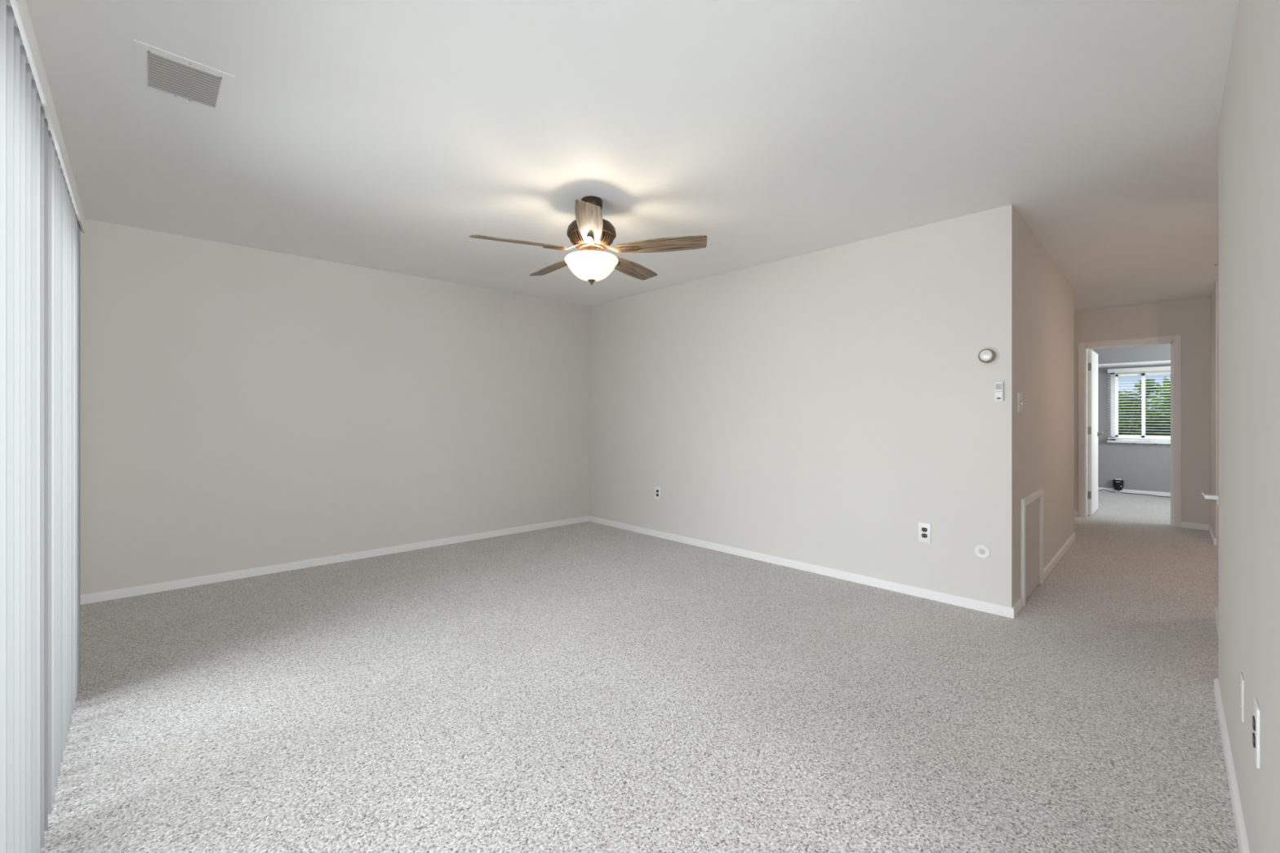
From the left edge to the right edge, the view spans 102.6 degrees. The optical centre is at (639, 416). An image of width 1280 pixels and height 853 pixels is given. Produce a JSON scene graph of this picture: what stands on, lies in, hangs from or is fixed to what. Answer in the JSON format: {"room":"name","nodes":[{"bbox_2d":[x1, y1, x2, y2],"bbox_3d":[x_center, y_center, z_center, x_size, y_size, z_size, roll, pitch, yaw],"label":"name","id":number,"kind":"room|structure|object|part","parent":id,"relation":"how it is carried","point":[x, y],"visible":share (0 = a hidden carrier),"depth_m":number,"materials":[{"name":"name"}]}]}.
{"room":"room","nodes":[
{"label":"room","id":0,"kind":"room"},
{"bbox_2d":[80,218,588,595],"bbox_3d":[-2.095,-0.033,4.603,4.220,2.440,0.367,0,0,-44],"label":"wall","id":1,"kind":"structure","parent":0,"point":[242,407],"depth_m":3.99,"materials":[{"name":"beige paint"}]},
{"bbox_2d":[80,515,588,604],"bbox_3d":[-2.066,1.157,4.515,3.947,0.060,0.012,0,0,-41],"label":"baseboard","id":2,"kind":"structure","parent":1,"relation":"attached to","point":[97,597],"depth_m":3.99,"materials":[{"name":"white wood"}]},
{"bbox_2d":[25,0,1238,311],"bbox_3d":[2.833,-1.303,4.682,11.420,0.100,7.200,0,0,-44],"label":"ceiling","id":3,"kind":"structure","parent":0,"point":[380,135],"depth_m":2.21,"materials":[{"name":"white paint"}]},
{"bbox_2d":[133,40,235,112],"bbox_3d":[-1.696,-1.251,1.908,0.266,0.005,0.313,0,0,-44],"label":"ceiling vent","id":4,"kind":"object","parent":3,"relation":"in","point":[157,69],"visible":1,"depth_m":1.89,"materials":[{"name":"grey metal"}]},
{"bbox_2d":[468,195,706,284],"bbox_3d":[-0.294,-1.007,3.008,1.292,0.492,1.264,0,0,-44],"label":"ceiling fan","id":5,"kind":"object","parent":3,"relation":"hanging from","point":[590,233],"visible":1,"depth_m":2.88,"materials":[{"name":"brown wood"}]},
{"bbox_3d":[-0.666,-0.959,2.814,0.514,0.006,0.136,0,13,-22],"label":"fan blade","id":6,"kind":"part","parent":5,"relation":"part of","materials":[{"name":"brown wood"}]},
{"bbox_3d":[-0.548,-0.959,3.289,0.136,0.006,0.514,-17,11,-39],"label":"fan blade","id":7,"kind":"part","parent":5,"relation":"part of","materials":[{"name":"brown wood"}]},
{"bbox_3d":[-0.251,-0.959,2.555,0.136,0.006,0.514,13,-1,-4],"label":"fan blade","id":8,"kind":"part","parent":5,"relation":"part of","materials":[{"name":"brown wood"}]},
{"bbox_3d":[-0.280,-0.853,2.970,0.310,0.128,0.310,0,0,-44],"label":"lamp shade","id":9,"kind":"part","parent":5,"relation":"part of","materials":[{"name":"white glass"}]},
{"bbox_3d":[-0.060,-0.959,3.323,0.136,0.006,0.514,-15,-8,31],"label":"fan blade","id":10,"kind":"part","parent":5,"relation":"part of","materials":[{"name":"brown wood"}]},
{"bbox_3d":[0.123,-0.959,2.869,0.514,0.006,0.136,0,-13,14],"label":"fan blade","id":11,"kind":"part","parent":5,"relation":"part of","materials":[{"name":"brown wood"}]},
{"bbox_2d":[1087,343,1170,367],"bbox_3d":[7.570,-1.012,7.519,0.463,0.483,3.100,0,0,-44],"label":"soffit","id":12,"kind":"structure","parent":3,"relation":"attached to","point":[1155,354],"depth_m":7.54,"materials":[{"name":"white paint"}]},
{"bbox_2d":[40,490,1239,852],"bbox_3d":[2.833,1.237,4.682,11.420,0.100,7.200,0,0,-44],"label":"floor","id":13,"kind":"structure","parent":0,"point":[586,686],"depth_m":2.10,"materials":[{"name":"carpet"}]},
{"bbox_2d":[1118,490,1169,497],"bbox_3d":[7.765,1.161,7.549,0.072,0.050,1.071,0,0,-42],"label":"cable","id":14,"kind":"object","parent":13,"relation":"on","point":[1118,491],"visible":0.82,"depth_m":7.75,"materials":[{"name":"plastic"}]},
{"bbox_2d":[588,204,1015,607],"bbox_3d":[0.836,-0.033,4.472,0.165,2.440,3.968,0,0,-44],"label":"wall","id":15,"kind":"structure","parent":0,"point":[820,407],"depth_m":3.79,"materials":[{"name":"beige paint"}]},
{"bbox_2d":[654,486,660,499],"bbox_3d":[0.173,0.755,5.055,0.009,0.121,0.074,0,0,-45],"label":"wall outlet","id":16,"kind":"object","parent":15,"relation":"attached to","point":[657,490],"visible":1,"depth_m":5.05,"materials":[{"name":"white plastic"}]},
{"bbox_2d":[588,515,1013,618],"bbox_3d":[0.807,1.157,4.415,0.012,0.060,3.951,0,0,-45],"label":"baseboard","id":17,"kind":"structure","parent":15,"relation":"attached to","point":[993,608],"depth_m":3.78,"materials":[{"name":"white wood"}]},
{"bbox_2d":[918,522,930,542],"bbox_3d":[1.863,0.760,3.356,0.009,0.127,0.074,0,0,-45],"label":"wall outlet","id":18,"kind":"object","parent":15,"relation":"attached to","point":[924,529],"visible":1,"depth_m":3.35,"materials":[{"name":"white plastic"}]},
{"bbox_2d":[921,527,927,532],"bbox_3d":[1.861,0.741,3.354,0.003,0.027,0.034,0,0,-45],"label":"receptacle","id":19,"kind":"object","parent":18,"relation":"attached to","point":[923,529],"depth_m":3.35,"materials":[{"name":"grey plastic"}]},
{"bbox_2d":[921,533,927,537],"bbox_3d":[1.861,0.780,3.354,0.003,0.027,0.034,0,0,-45],"label":"receptacle","id":20,"kind":"object","parent":18,"relation":"attached to","point":[923,535],"depth_m":3.35,"materials":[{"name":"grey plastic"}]},
{"bbox_2d":[974,545,990,558],"bbox_3d":[2.089,0.826,3.129,0.008,0.082,0.082,0,0,-45],"label":"round cover","id":21,"kind":"object","parent":15,"relation":"attached to","point":[980,551],"visible":1,"depth_m":3.13,"materials":[{"name":"white plastic"}]},
{"bbox_2d":[976,346,999,366],"bbox_3d":[2.094,-0.366,3.094,0.050,0.120,0.120,0,0,-45],"label":"thermostat","id":22,"kind":"object","parent":15,"relation":"attached to","point":[986,356],"visible":1,"depth_m":3.08,"materials":[{"name":"white plastic"}]},
{"bbox_2d":[994,382,1004,401],"bbox_3d":[2.145,-0.149,3.061,0.023,0.116,0.047,0,0,-45],"label":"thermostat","id":23,"kind":"object","parent":15,"relation":"attached to","point":[998,386],"visible":1,"depth_m":3.05,"materials":[{"name":"white plastic"}]},
{"bbox_2d":[1015,209,1074,602],"bbox_3d":[2.636,-0.033,4.667,2.696,2.440,1.748,0,0,-44],"label":"wall","id":24,"kind":"structure","parent":0,"point":[1045,296],"depth_m":3.84,"materials":[{"name":"beige paint"}]},
{"bbox_2d":[1017,392,1022,413],"bbox_3d":[2.353,-0.085,3.163,0.104,0.122,0.022,0,0,-44],"label":"light switch","id":25,"kind":"object","parent":24,"relation":"attached to","point":[1020,403],"visible":1,"depth_m":3.15,"materials":[{"name":"white plastic"}]},
{"bbox_2d":[1020,488,1043,607],"bbox_3d":[2.629,0.853,3.432,0.680,0.668,0.020,0,0,-44],"label":"access panel","id":26,"kind":"object","parent":24,"relation":"attached to","point":[1032,505],"visible":0.95,"depth_m":3.42,"materials":[{"name":"paint"}]},
{"bbox_2d":[1011,533,1075,617],"bbox_3d":[3.204,1.157,3.992,2.816,0.060,0.012,0,0,-44],"label":"baseboard","id":27,"kind":"structure","parent":24,"relation":"attached to","point":[1018,606],"depth_m":4.00,"materials":[{"name":"white wood"}]},
{"bbox_2d":[1087,364,1170,493],"bbox_3d":[7.773,-0.033,7.714,0.100,2.440,3.100,0,0,-44],"label":"wall","id":28,"kind":"structure","parent":0,"point":[1140,466],"depth_m":7.92,"materials":[{"name":"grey paint"}]},
{"bbox_2d":[1112,478,1123,490],"bbox_3d":[7.426,1.056,7.958,0.096,0.177,0.120,0,0,-44],"label":"power adapter","id":29,"kind":"object","parent":28,"relation":"attached to","point":[1117,483],"visible":1,"depth_m":7.94,"materials":[{"name":"black plastic"}]},
{"bbox_2d":[1087,486,1170,497],"bbox_3d":[7.732,1.157,7.675,0.012,0.060,3.100,0,0,-44],"label":"baseboard","id":30,"kind":"structure","parent":28,"relation":"attached to","point":[1134,491],"depth_m":7.82,"materials":[{"name":"white wood"}]},
{"bbox_2d":[1106,370,1170,444],"bbox_3d":[7.673,-0.147,7.764,0.175,1.131,0.870,0,0,-44],"label":"window","id":31,"kind":"structure","parent":28,"relation":"in","point":[1115,427],"depth_m":7.88,"materials":[{"name":"white plastic"}]},
{"bbox_3d":[7.592,-0.171,7.941,0.022,0.985,0.333,0,0,-44],"label":"sash","id":32,"kind":"part","parent":31,"relation":"part of","materials":[{"name":"white plastic"}]},
{"bbox_3d":[7.644,0.391,7.736,0.095,0.033,0.870,0,0,-44],"label":"sill","id":33,"kind":"part","parent":31,"relation":"part of","materials":[{"name":"white wood"}]},
{"bbox_2d":[1107,365,1170,440],"bbox_3d":[7.628,-0.195,7.731,0.070,1.093,0.845,0,0,-44],"label":"blind","id":34,"kind":"object","parent":31,"relation":"attached to","point":[1154,368],"visible":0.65,"depth_m":7.77,"materials":[{"name":"plastic"}]},
{"bbox_3d":[7.631,0.341,7.734,0.052,0.022,0.839,0,0,-44],"label":"rail","id":35,"kind":"part","parent":34,"relation":"part of","materials":[{"name":"white plastic"}]},
{"bbox_3d":[7.798,-0.171,7.689,0.022,0.985,0.388,0,0,-44],"label":"sash","id":36,"kind":"part","parent":31,"relation":"part of","materials":[{"name":"white plastic"}]},
{"bbox_2d":[1074,296,1210,524],"bbox_3d":[5.433,-0.033,5.941,0.110,2.440,4.000,0,0,-44],"label":"wall","id":37,"kind":"structure","parent":0,"point":[1190,318],"depth_m":5.47,"materials":[{"name":"beige paint"}]},
{"bbox_2d":[1087,349,1105,515],"bbox_3d":[5.604,0.189,6.339,0.700,1.973,0.173,0,0,-43],"label":"door","id":38,"kind":"structure","parent":37,"relation":"in","point":[1093,433],"depth_m":6.16,"materials":[{"name":"white wood"}]},
{"bbox_3d":[5.851,0.222,6.500,0.062,0.062,0.069,0,0,-43],"label":"knob","id":39,"kind":"part","parent":38,"relation":"part of","materials":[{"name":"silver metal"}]},
{"bbox_2d":[1078,334,1181,527],"bbox_3d":[5.542,0.157,5.828,0.142,2.060,0.841,0,0,-44],"label":"door frame","id":40,"kind":"structure","parent":37,"relation":"attached to","point":[1175,344],"depth_m":5.71,"materials":[{"name":"white wood"}]},
{"bbox_2d":[1074,511,1208,530],"bbox_3d":[5.003,1.157,6.298,0.012,0.060,2.689,0,0,-44],"label":"baseboard","id":41,"kind":"structure","parent":37,"relation":"attached to","point":[1184,525],"depth_m":5.42,"materials":[{"name":"white wood"}]},
{"bbox_2d":[1210,203,1217,608],"bbox_3d":[4.591,-0.033,4.012,3.784,2.440,0.136,0,0,-42],"label":"wall","id":42,"kind":"structure","parent":0,"point":[1214,297],"depth_m":4.89,"materials":[{"name":"beige paint"}]},
{"bbox_2d":[1201,492,1217,504],"bbox_3d":[3.194,0.459,2.868,0.060,0.061,0.070,0,0,-44],"label":"rail","id":43,"kind":"object","parent":42,"relation":"attached to","point":[1206,495],"visible":0.67,"depth_m":2.85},
{"bbox_2d":[1208,524,1217,632],"bbox_3d":[4.548,1.157,4.057,3.782,0.060,0.038,0,0,-42],"label":"baseboard","id":44,"kind":"structure","parent":42,"relation":"attached to","point":[1211,531],"depth_m":3.02,"materials":[{"name":"white wood"}]},
{"bbox_2d":[1217,0,1279,852],"bbox_3d":[1.647,-0.033,0.450,3.635,2.440,1.358,0,0,-44],"label":"wall","id":45,"kind":"structure","parent":0,"point":[1249,124],"depth_m":1.30,"materials":[{"name":"beige paint"}]},
{"bbox_2d":[1213,678,1249,852],"bbox_3d":[1.790,1.157,1.540,1.915,0.060,0.012,0,0,-44],"label":"baseboard","id":46,"kind":"structure","parent":45,"relation":"attached to","point":[1243,847],"depth_m":1.62,"materials":[{"name":"white wood"}]},
{"bbox_2d":[1239,671,1244,721],"bbox_3d":[1.697,0.789,1.446,0.072,0.116,0.006,0,0,-44],"label":"blank plate","id":47,"kind":"object","parent":45,"relation":"attached to","point":[1242,682],"visible":1,"depth_m":1.42,"materials":[{"name":"beige paint"}]},
{"bbox_2d":[1252,697,1260,768],"bbox_3d":[1.434,0.735,1.193,0.074,0.135,0.009,0,0,-44],"label":"wall outlet","id":48,"kind":"object","parent":45,"relation":"attached to","point":[1256,711],"visible":1,"depth_m":1.17,"materials":[{"name":"white plastic"}]},
{"bbox_2d":[1252,715,1255,731],"bbox_3d":[1.432,0.716,1.195,0.034,0.027,0.003,0,0,-44],"label":"receptacle","id":49,"kind":"object","parent":48,"relation":"attached to","point":[1253,717],"depth_m":1.19,"materials":[{"name":"grey plastic"}]},
{"bbox_2d":[1252,732,1255,747],"bbox_3d":[1.432,0.754,1.195,0.034,0.027,0.003,0,0,-44],"label":"receptacle","id":50,"kind":"object","parent":48,"relation":"attached to","point":[1253,733],"depth_m":1.19,"materials":[{"name":"grey plastic"}]},
{"label":"outside","id":51,"kind":"structure","parent":0,"visible":0},
{"bbox_3d":[25.540,1.387,24.664,48.990,0.100,60.000,0,0,-44],"label":"lawn","id":52,"kind":"structure","parent":51,"visible":0},
{"bbox_2d":[1118,378,1167,435],"bbox_3d":[12.020,0.200,12.757,1.081,2.280,1.592,0,0,-44],"label":"young tree","id":53,"kind":"object","parent":52,"relation":"on","point":[1120,398],"visible":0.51,"depth_m":12.55,"materials":[{"name":"green plant"}]},
{"bbox_2d":[1118,401,1170,435],"bbox_3d":[13.682,0.445,13.915,1.662,1.793,5.304,0,0,-44],"label":"shrub","id":54,"kind":"object","parent":52,"relation":"on","point":[1156,424],"visible":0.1,"depth_m":13.51,"materials":[{"name":"green plant"}]},
{"bbox_2d":[1151,375,1170,420],"bbox_3d":[12.463,-0.307,11.002,2.240,3.294,1.638,0,0,24],"label":"leafy tree","id":55,"kind":"object","parent":52,"relation":"on","point":[1167,383],"visible":0.07,"depth_m":11.40,"materials":[{"name":"green plant"}]},
{"bbox_3d":[-1.371,0.172,0.887,0.100,2.030,3.260,0,0,-44],"label":"door","id":56,"kind":"structure","parent":0,"visible":0},
{"bbox_2d":[0,0,84,852],"bbox_3d":[-1.308,0.143,1.020,0.100,2.052,3.405,0,0,-44],"label":"vertical blind","id":57,"kind":"object","parent":56,"relation":"hanging from","point":[42,218],"visible":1,"depth_m":1.27,"materials":[{"name":"plastic"}]}
]}

